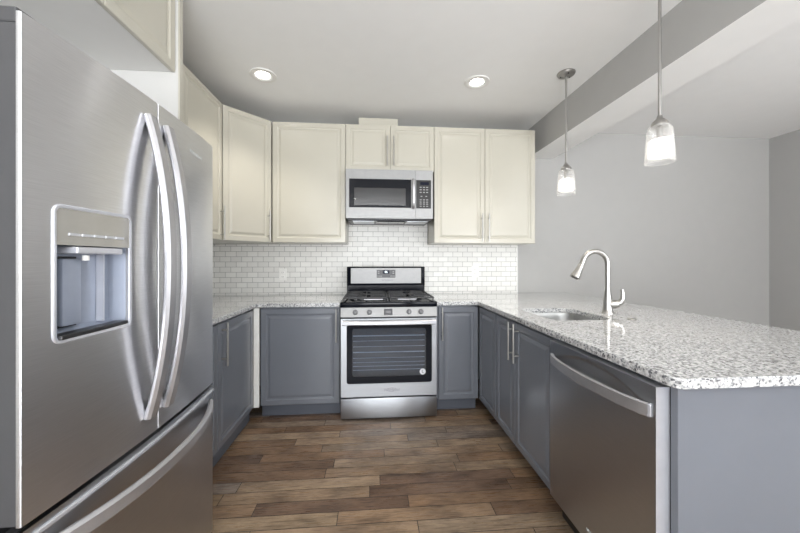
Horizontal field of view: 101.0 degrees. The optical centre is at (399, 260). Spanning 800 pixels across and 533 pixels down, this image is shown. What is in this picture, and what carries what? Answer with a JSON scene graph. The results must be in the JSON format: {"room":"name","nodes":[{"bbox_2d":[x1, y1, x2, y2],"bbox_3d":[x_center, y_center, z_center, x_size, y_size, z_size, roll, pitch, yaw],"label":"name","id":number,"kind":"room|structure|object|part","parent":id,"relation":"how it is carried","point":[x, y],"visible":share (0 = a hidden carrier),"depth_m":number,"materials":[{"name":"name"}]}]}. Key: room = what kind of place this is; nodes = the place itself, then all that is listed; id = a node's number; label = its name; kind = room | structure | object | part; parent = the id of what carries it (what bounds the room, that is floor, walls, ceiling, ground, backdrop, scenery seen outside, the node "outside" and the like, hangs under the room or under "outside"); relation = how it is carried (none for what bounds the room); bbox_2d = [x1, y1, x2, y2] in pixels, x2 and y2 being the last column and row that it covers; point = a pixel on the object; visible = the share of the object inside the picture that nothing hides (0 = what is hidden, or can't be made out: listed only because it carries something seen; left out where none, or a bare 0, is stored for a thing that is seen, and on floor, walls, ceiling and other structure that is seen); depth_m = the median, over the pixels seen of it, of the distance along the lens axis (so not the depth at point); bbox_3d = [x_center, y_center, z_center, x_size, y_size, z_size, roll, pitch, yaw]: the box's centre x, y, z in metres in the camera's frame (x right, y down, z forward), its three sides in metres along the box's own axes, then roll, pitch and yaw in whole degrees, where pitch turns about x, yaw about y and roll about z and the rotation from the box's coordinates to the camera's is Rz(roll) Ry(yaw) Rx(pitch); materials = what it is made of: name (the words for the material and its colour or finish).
{"room":"kitchen","nodes":[
{"label":"kitchen","id":0,"kind":"room"},
{"bbox_2d":[211,379,573,532],"bbox_3d":[1.442,1.287,0.279,6.320,0.060,6.720,0,0,-5],"label":"floor","id":1,"kind":"structure","parent":0,"point":[453,470],"depth_m":1.89,"materials":[{"name":"brown wood"}]},
{"bbox_2d":[0,5,213,532],"bbox_3d":[-1.179,0.363,1.064,0.916,1.784,0.823,0,0,-5],"label":"refrigerator","id":2,"kind":"object","parent":1,"relation":"on","point":[106,195],"visible":1,"depth_m":0.87,"materials":[{"name":"metal"}]},
{"bbox_3d":[-0.799,-0.006,0.839,0.014,0.013,0.014,0,0,-16],"label":"water spout","id":3,"kind":"part","parent":2,"relation":"part of","materials":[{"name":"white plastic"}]},
{"bbox_3d":[-0.797,0.019,0.885,0.029,1.073,0.402,0,0,-5],"label":"door","id":4,"kind":"part","parent":2,"relation":"part of","materials":[{"name":"metal"}]},
{"bbox_3d":[-0.815,0.895,1.094,0.029,0.657,0.823,0,0,-5],"label":"freezer drawer","id":5,"kind":"part","parent":2,"relation":"part of","materials":[{"name":"metal"}]},
{"bbox_3d":[-0.772,0.639,1.098,0.100,0.044,0.764,0,0,-5],"label":"handle","id":6,"kind":"part","parent":2,"relation":"part of","materials":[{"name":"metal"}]},
{"bbox_3d":[-0.761,0.019,1.048,0.082,0.956,0.046,0,0,-5],"label":"handle","id":7,"kind":"part","parent":2,"relation":"part of","materials":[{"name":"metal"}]},
{"bbox_3d":[-0.768,0.019,1.137,0.082,0.956,0.046,0,0,-5],"label":"handle","id":8,"kind":"part","parent":2,"relation":"part of","materials":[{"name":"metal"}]},
{"bbox_3d":[-0.831,0.019,1.298,0.029,1.073,0.415,0,0,-5],"label":"door","id":9,"kind":"part","parent":2,"relation":"part of","materials":[{"name":"metal"}]},
{"bbox_2d":[109,0,182,121],"bbox_3d":[-1.431,-0.066,1.671,0.617,2.644,0.030,0,0,-5],"label":"panel","id":10,"kind":"object","parent":1,"relation":"on","point":[164,88],"visible":0.02,"depth_m":1.68,"materials":[{"name":"white wood"}]},
{"bbox_2d":[208,325,216,456],"bbox_3d":[-1.415,0.818,1.827,0.652,0.877,0.270,0,0,-5],"label":"base cabinet","id":11,"kind":"object","parent":1,"relation":"on","point":[214,383],"visible":0.14,"depth_m":1.95,"materials":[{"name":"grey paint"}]},
{"bbox_2d":[213,308,259,466],"bbox_3d":[-1.431,0.817,2.275,0.692,0.879,0.616,0,0,-5],"label":"base cabinet","id":12,"kind":"object","parent":1,"relation":"on","point":[234,334],"depth_m":2.27,"materials":[{"name":"blue paint"}]},
{"bbox_3d":[-1.087,0.522,2.053,0.041,0.270,0.012,0,0,-5],"label":"handle","id":13,"kind":"part","parent":12,"relation":"part of","materials":[{"name":"metal"}]},
{"bbox_3d":[-1.130,0.767,2.601,0.040,0.780,0.016,0,0,-5],"label":"corner filler strip","id":14,"kind":"part","parent":12,"relation":"part of","materials":[{"name":"grey wood"}]},
{"bbox_2d":[261,307,340,415],"bbox_3d":[-0.825,0.818,2.979,0.625,0.877,0.743,0,0,-5],"label":"base cabinet","id":15,"kind":"object","parent":1,"relation":"on","point":[301,346],"visible":0.98,"depth_m":2.65,"materials":[{"name":"blue paint"}]},
{"bbox_2d":[213,294,345,324],"bbox_3d":[-1.142,0.357,2.520,1.333,0.030,1.610,0,0,-5],"label":"countertop","id":16,"kind":"structure","parent":15,"relation":"on","point":[225,307],"depth_m":2.69,"materials":[{"name":"stone"}]},
{"bbox_3d":[-0.513,0.522,2.652,0.012,0.270,0.041,0,0,-5],"label":"handle","id":17,"kind":"part","parent":15,"relation":"part of","materials":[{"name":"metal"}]},
{"bbox_2d":[340,266,436,418],"bbox_3d":[-0.110,0.658,2.909,0.768,1.198,0.753,0,0,-5],"label":"gas range","id":18,"kind":"object","parent":1,"relation":"on","point":[389,320],"visible":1,"depth_m":2.62,"materials":[{"name":"metal"}]},
{"bbox_2d":[340,295,436,307],"bbox_3d":[-0.111,0.348,2.927,0.768,0.042,0.643,0,0,-5],"label":"cooktop","id":19,"kind":"object","parent":18,"relation":"in","point":[376,302],"depth_m":2.63,"materials":[{"name":"black metal"}]},
{"bbox_3d":[-0.093,0.407,2.608,0.068,0.051,0.019,0,0,-5],"label":"plate","id":20,"kind":"part","parent":18,"relation":"part of","materials":[{"name":"silver metal"}]},
{"bbox_3d":[-0.086,1.160,2.619,0.760,0.158,0.034,0,0,-5],"label":"storage drawer","id":21,"kind":"part","parent":18,"relation":"part of","materials":[{"name":"metal"}]},
{"bbox_2d":[341,317,436,397],"bbox_3d":[-0.083,0.763,2.586,0.760,0.612,0.105,0,0,-5],"label":"oven","id":22,"kind":"object","parent":18,"relation":"in","point":[382,357],"depth_m":2.62,"materials":[{"name":"metal"}]},
{"bbox_3d":[-0.086,0.406,2.618,0.760,0.071,0.040,0,0,-5],"label":"control panel","id":23,"kind":"part","parent":18,"relation":"part of","materials":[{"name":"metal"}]},
{"bbox_2d":[436,305,477,408],"bbox_3d":[0.453,0.818,3.084,0.354,0.877,0.743,0,0,-5],"label":"base cabinet","id":24,"kind":"object","parent":1,"relation":"on","point":[457,325],"visible":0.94,"depth_m":2.76,"materials":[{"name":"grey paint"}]},
{"bbox_3d":[0.349,0.522,2.723,0.012,0.270,0.041,0,0,-5],"label":"handle","id":25,"kind":"part","parent":24,"relation":"part of","materials":[{"name":"metal"}]},
{"bbox_2d":[429,292,799,388],"bbox_3d":[1.116,0.357,2.247,1.549,0.030,2.541,0,0,-5],"label":"countertop","id":26,"kind":"structure","parent":24,"relation":"on","point":[672,348],"depth_m":1.47,"materials":[{"name":"stone"}]},
{"bbox_2d":[533,312,595,320],"bbox_3d":[1.045,0.460,2.122,0.410,0.174,0.500,0,0,-5],"label":"sink","id":27,"kind":"object","parent":26,"relation":"in","point":[554,315],"visible":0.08,"depth_m":2.34,"materials":[{"name":"metal"}]},
{"bbox_2d":[570,249,625,313],"bbox_3d":[1.273,0.133,2.144,0.329,0.416,0.088,0,0,4],"label":"kitchen faucet","id":28,"kind":"object","parent":26,"relation":"on","point":[609,304],"visible":1,"depth_m":2.13,"materials":[{"name":"silver metal"}]},
{"bbox_3d":[1.409,0.240,2.110,0.055,0.113,0.040,0,0,37],"label":"lever","id":29,"kind":"part","parent":28,"relation":"part of","materials":[{"name":"silver metal"}]},
{"bbox_2d":[479,307,497,418],"bbox_3d":[0.977,0.818,2.596,0.600,0.877,0.383,0,0,-5],"label":"base cabinet","id":30,"kind":"object","parent":1,"relation":"on","point":[487,318],"visible":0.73,"depth_m":2.56,"materials":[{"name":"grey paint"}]},
{"bbox_2d":[496,314,558,489],"bbox_3d":[1.003,0.818,2.024,0.640,0.877,0.756,0,0,-5],"label":"base cabinet","id":31,"kind":"object","parent":1,"relation":"on","point":[522,351],"visible":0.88,"depth_m":1.94,"materials":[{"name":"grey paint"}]},
{"bbox_3d":[0.716,0.772,2.221,0.019,0.767,0.315,0,0,-5],"label":"door","id":32,"kind":"part","parent":31,"relation":"part of","materials":[{"name":"blue paint"}]},
{"bbox_3d":[0.698,0.507,2.086,0.041,0.240,0.012,0,0,-5],"label":"handle","id":33,"kind":"part","parent":31,"relation":"part of","materials":[{"name":"metal"}]},
{"bbox_3d":[0.704,0.507,2.010,0.041,0.240,0.012,0,0,-5],"label":"handle","id":34,"kind":"part","parent":31,"relation":"part of","materials":[{"name":"metal"}]},
{"bbox_3d":[0.747,0.772,1.843,0.019,0.767,0.437,0,0,-5],"label":"door","id":35,"kind":"part","parent":31,"relation":"part of","materials":[{"name":"blue paint"}]},
{"bbox_2d":[550,340,670,532],"bbox_3d":[1.023,0.821,1.336,0.632,0.864,0.607,0,0,-5],"label":"dishwasher","id":36,"kind":"object","parent":1,"relation":"on","point":[610,422],"visible":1,"depth_m":1.22,"materials":[{"name":"silver metal"}]},
{"bbox_3d":[0.825,1.206,1.320,0.010,0.094,0.595,0,0,-5],"label":"toe plate","id":37,"kind":"part","parent":36,"relation":"part of","materials":[{"name":"black plastic"}]},
{"bbox_3d":[0.735,0.469,1.313,0.054,0.045,0.568,0,0,-5],"label":"handle","id":38,"kind":"part","parent":36,"relation":"part of","materials":[{"name":"metal"}]},
{"bbox_3d":[0.786,0.469,1.038,0.018,0.040,0.020,0,0,-5],"label":"handle mount","id":39,"kind":"part","parent":36,"relation":"part of","materials":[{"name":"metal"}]},
{"bbox_2d":[671,385,799,532],"bbox_3d":[1.264,0.815,1.034,0.872,0.883,0.025,0,0,-5],"label":"end panel","id":40,"kind":"object","parent":1,"relation":"on","point":[735,452],"visible":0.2,"depth_m":1.00,"materials":[{"name":"blue paint"}]},
{"bbox_2d":[183,0,799,138],"bbox_3d":[1.442,-1.443,0.279,6.320,0.100,6.720,0,0,-5],"label":"ceiling","id":41,"kind":"structure","parent":0,"point":[410,62],"depth_m":2.30,"materials":[{"name":"white paint"}]},
{"bbox_2d":[249,67,276,82],"bbox_3d":[-1.028,-1.388,2.478,0.196,0.008,0.196,0,0,-5],"label":"recessed light","id":42,"kind":"object","parent":41,"relation":"in","point":[267,76],"visible":1,"depth_m":2.47,"materials":[{"name":"white paint"}]},
{"bbox_2d":[464,75,489,88],"bbox_3d":[0.601,-1.388,2.576,0.196,0.008,0.196,0,0,-5],"label":"recessed light","id":43,"kind":"object","parent":41,"relation":"in","point":[477,81],"visible":1,"depth_m":2.57,"materials":[{"name":"white paint"}]},
{"bbox_2d":[557,68,575,191],"bbox_3d":[1.234,-0.940,2.452,0.129,0.904,0.129,0,0,-5],"label":"pendant lamp","id":44,"kind":"object","parent":41,"relation":"hanging from","point":[566,184],"visible":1,"depth_m":2.44,"materials":[{"name":"white glass"}]},
{"bbox_3d":[1.234,-1.039,2.452,0.015,0.652,0.015,0,0,-5],"label":"rod","id":45,"kind":"part","parent":44,"relation":"part of","materials":[{"name":"silver metal"}]},
{"bbox_2d":[559,178,572,191],"bbox_3d":[1.234,-0.561,2.452,0.096,0.086,0.096,0,0,-5],"label":"diffuser","id":46,"kind":"object","parent":44,"relation":"attached to","point":[566,184],"depth_m":2.42,"materials":[{"name":"white glass"}]},
{"bbox_2d":[648,0,671,159],"bbox_3d":[1.300,-0.940,1.651,0.129,0.904,0.129,0,0,-5],"label":"pendant lamp","id":47,"kind":"object","parent":41,"relation":"hanging from","point":[660,147],"visible":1,"depth_m":1.64,"materials":[{"name":"white glass"}]},
{"bbox_3d":[1.300,-1.039,1.651,0.015,0.652,0.015,0,0,-5],"label":"rod","id":48,"kind":"part","parent":47,"relation":"part of","materials":[{"name":"silver metal"}]},
{"bbox_2d":[648,137,671,159],"bbox_3d":[1.300,-0.561,1.651,0.096,0.086,0.096,0,0,-5],"label":"diffuser","id":49,"kind":"object","parent":47,"relation":"attached to","point":[660,147],"depth_m":1.62,"materials":[{"name":"white glass"}]},
{"bbox_2d":[529,0,799,158],"bbox_3d":[1.771,-1.244,0.305,0.280,0.298,6.520,0,0,-5],"label":"ceiling beam","id":50,"kind":"structure","parent":41,"relation":"attached to","point":[698,36],"depth_m":1.94,"materials":[{"name":"grey paint"}]},
{"bbox_2d":[251,122,768,385],"bbox_3d":[1.172,-0.068,3.578,6.320,2.650,0.100,0,0,-5],"label":"wall","id":51,"kind":"structure","parent":0,"point":[687,230],"depth_m":3.67,"materials":[{"name":"grey paint"}]},
{"bbox_2d":[213,104,279,243],"bbox_3d":[-1.497,-0.708,2.970,0.698,1.088,0.674,0,0,-5],"label":"upper cabinet","id":52,"kind":"object","parent":51,"relation":"attached to","point":[246,137],"visible":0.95,"depth_m":2.80,"materials":[{"name":"beige paint"}]},
{"bbox_3d":[-1.160,-0.310,2.929,0.041,0.265,0.012,0,0,39],"label":"handle","id":53,"kind":"part","parent":52,"relation":"part of","materials":[{"name":"metal"}]},
{"bbox_2d":[272,122,347,243],"bbox_3d":[-0.840,-0.708,3.179,0.653,1.088,0.364,0,0,-5],"label":"upper cabinet","id":54,"kind":"object","parent":51,"relation":"attached to","point":[309,159],"visible":0.97,"depth_m":3.00,"materials":[{"name":"beige paint"}]},
{"bbox_2d":[213,223,516,294],"bbox_3d":[-0.313,-0.030,3.401,3.130,0.745,0.009,0,0,-5],"label":"backsplash","id":55,"kind":"structure","parent":51,"relation":"attached to","point":[238,269],"depth_m":3.39,"materials":[{"name":"white tile"}]},
{"bbox_2d":[279,269,286,280],"bbox_3d":[-1.180,0.142,3.321,0.074,0.120,0.009,0,0,-5],"label":"wall outlet","id":56,"kind":"object","parent":55,"relation":"attached to","point":[282,272],"visible":1,"depth_m":3.32,"materials":[{"name":"white plastic"}]},
{"bbox_2d":[346,124,433,172],"bbox_3d":[-0.102,-1.040,3.219,0.818,0.423,0.404,0,0,-5],"label":"upper cabinet","id":57,"kind":"object","parent":51,"relation":"attached to","point":[382,147],"visible":0.96,"depth_m":3.06,"materials":[{"name":"beige paint"}]},
{"bbox_3d":[-0.294,-1.040,3.051,0.407,0.423,0.019,0,0,-5],"label":"door","id":58,"kind":"part","parent":57,"relation":"part of","materials":[{"name":"beige paint"}]},
{"bbox_2d":[359,118,397,125],"bbox_3d":[-0.217,-1.298,3.262,0.370,0.090,0.298,0,0,-5],"label":"box","id":59,"kind":"object","parent":57,"relation":"on","point":[362,121],"visible":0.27,"depth_m":3.11,"materials":[{"name":"beige paint"}]},
{"bbox_3d":[-0.117,-1.008,3.036,0.012,0.270,0.041,0,0,-5],"label":"handle","id":60,"kind":"part","parent":57,"relation":"part of","materials":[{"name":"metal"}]},
{"bbox_2d":[346,169,432,225],"bbox_3d":[-0.108,-0.588,3.173,0.789,0.466,0.473,0,0,-5],"label":"microwave oven","id":61,"kind":"object","parent":57,"relation":"attached to","point":[373,196],"visible":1,"depth_m":2.99,"materials":[{"name":"silver metal"}]},
{"bbox_3d":[0.124,-0.606,2.978,0.026,0.275,0.046,0,0,-5],"label":"handle","id":62,"kind":"part","parent":61,"relation":"part of","materials":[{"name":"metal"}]},
{"bbox_3d":[0.114,-1.040,3.084,0.407,0.423,0.019,0,0,-5],"label":"door","id":63,"kind":"part","parent":57,"relation":"part of","materials":[{"name":"beige paint"}]},
{"bbox_2d":[428,127,534,244],"bbox_3d":[0.797,-0.708,3.293,0.982,1.088,0.404,0,0,-5],"label":"upper cabinet","id":64,"kind":"object","parent":51,"relation":"attached to","point":[484,179],"visible":0.99,"depth_m":3.13,"materials":[{"name":"beige paint"}]},
{"bbox_3d":[0.562,-0.708,3.121,0.485,1.088,0.019,0,0,-5],"label":"door","id":65,"kind":"part","parent":64,"relation":"part of","materials":[{"name":"beige paint"}]},
{"bbox_3d":[0.776,-0.310,3.109,0.012,0.265,0.041,0,0,-5],"label":"handle","id":66,"kind":"part","parent":64,"relation":"part of","materials":[{"name":"metal"}]},
{"bbox_3d":[0.840,-0.310,3.114,0.012,0.265,0.041,0,0,-5],"label":"handle","id":67,"kind":"part","parent":64,"relation":"part of","materials":[{"name":"metal"}]},
{"bbox_3d":[1.053,-0.708,3.161,0.493,1.088,0.019,0,0,-5],"label":"door","id":68,"kind":"part","parent":64,"relation":"part of","materials":[{"name":"beige paint"}]},
{"bbox_2d":[517,245,517,292],"bbox_3d":[1.252,0.090,3.527,0.012,0.503,0.013,0,0,-5],"label":"trim","id":69,"kind":"structure","parent":51,"relation":"attached to","point":[517,245],"depth_m":3.52,"materials":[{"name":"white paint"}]},
{"bbox_2d":[769,129,799,330],"bbox_3d":[4.546,-0.068,0.482,0.100,2.650,6.620,0,0,-5],"label":"wall","id":70,"kind":"structure","parent":0,"point":[784,150],"depth_m":3.63,"materials":[{"name":"grey paint"}]},
{"bbox_3d":[-1.653,-0.068,-0.025,0.100,2.650,6.620,0,0,-5],"label":"wall","id":71,"kind":"structure","parent":0,"visible":0},
{"bbox_2d":[0,0,174,71],"bbox_3d":[-1.381,-1.167,1.196,0.638,0.421,0.918,0,0,-5],"label":"upper cabinet","id":72,"kind":"object","parent":71,"relation":"attached to","point":[139,35],"visible":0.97,"depth_m":1.42,"materials":[{"name":"white paint"}]},
{"bbox_3d":[-1.094,-1.167,0.997,0.019,0.421,0.472,0,0,-5],"label":"door","id":73,"kind":"part","parent":72,"relation":"part of","materials":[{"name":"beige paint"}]},
{"bbox_3d":[-1.132,-1.167,1.455,0.019,0.421,0.442,0,0,-5],"label":"door","id":74,"kind":"part","parent":72,"relation":"part of","materials":[{"name":"beige paint"}]},
{"bbox_2d":[183,64,225,239],"bbox_3d":[-1.575,-0.708,2.339,0.438,1.089,0.563,0,0,-5],"label":"upper cabinet","id":75,"kind":"object","parent":71,"relation":"attached to","point":[202,111],"visible":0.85,"depth_m":2.43,"materials":[{"name":"beige paint"}]},
{"bbox_3d":[-1.397,-0.298,2.602,0.041,0.270,0.012,0,0,-5],"label":"handle","id":76,"kind":"part","parent":75,"relation":"part of","materials":[{"name":"metal"}]}
]}

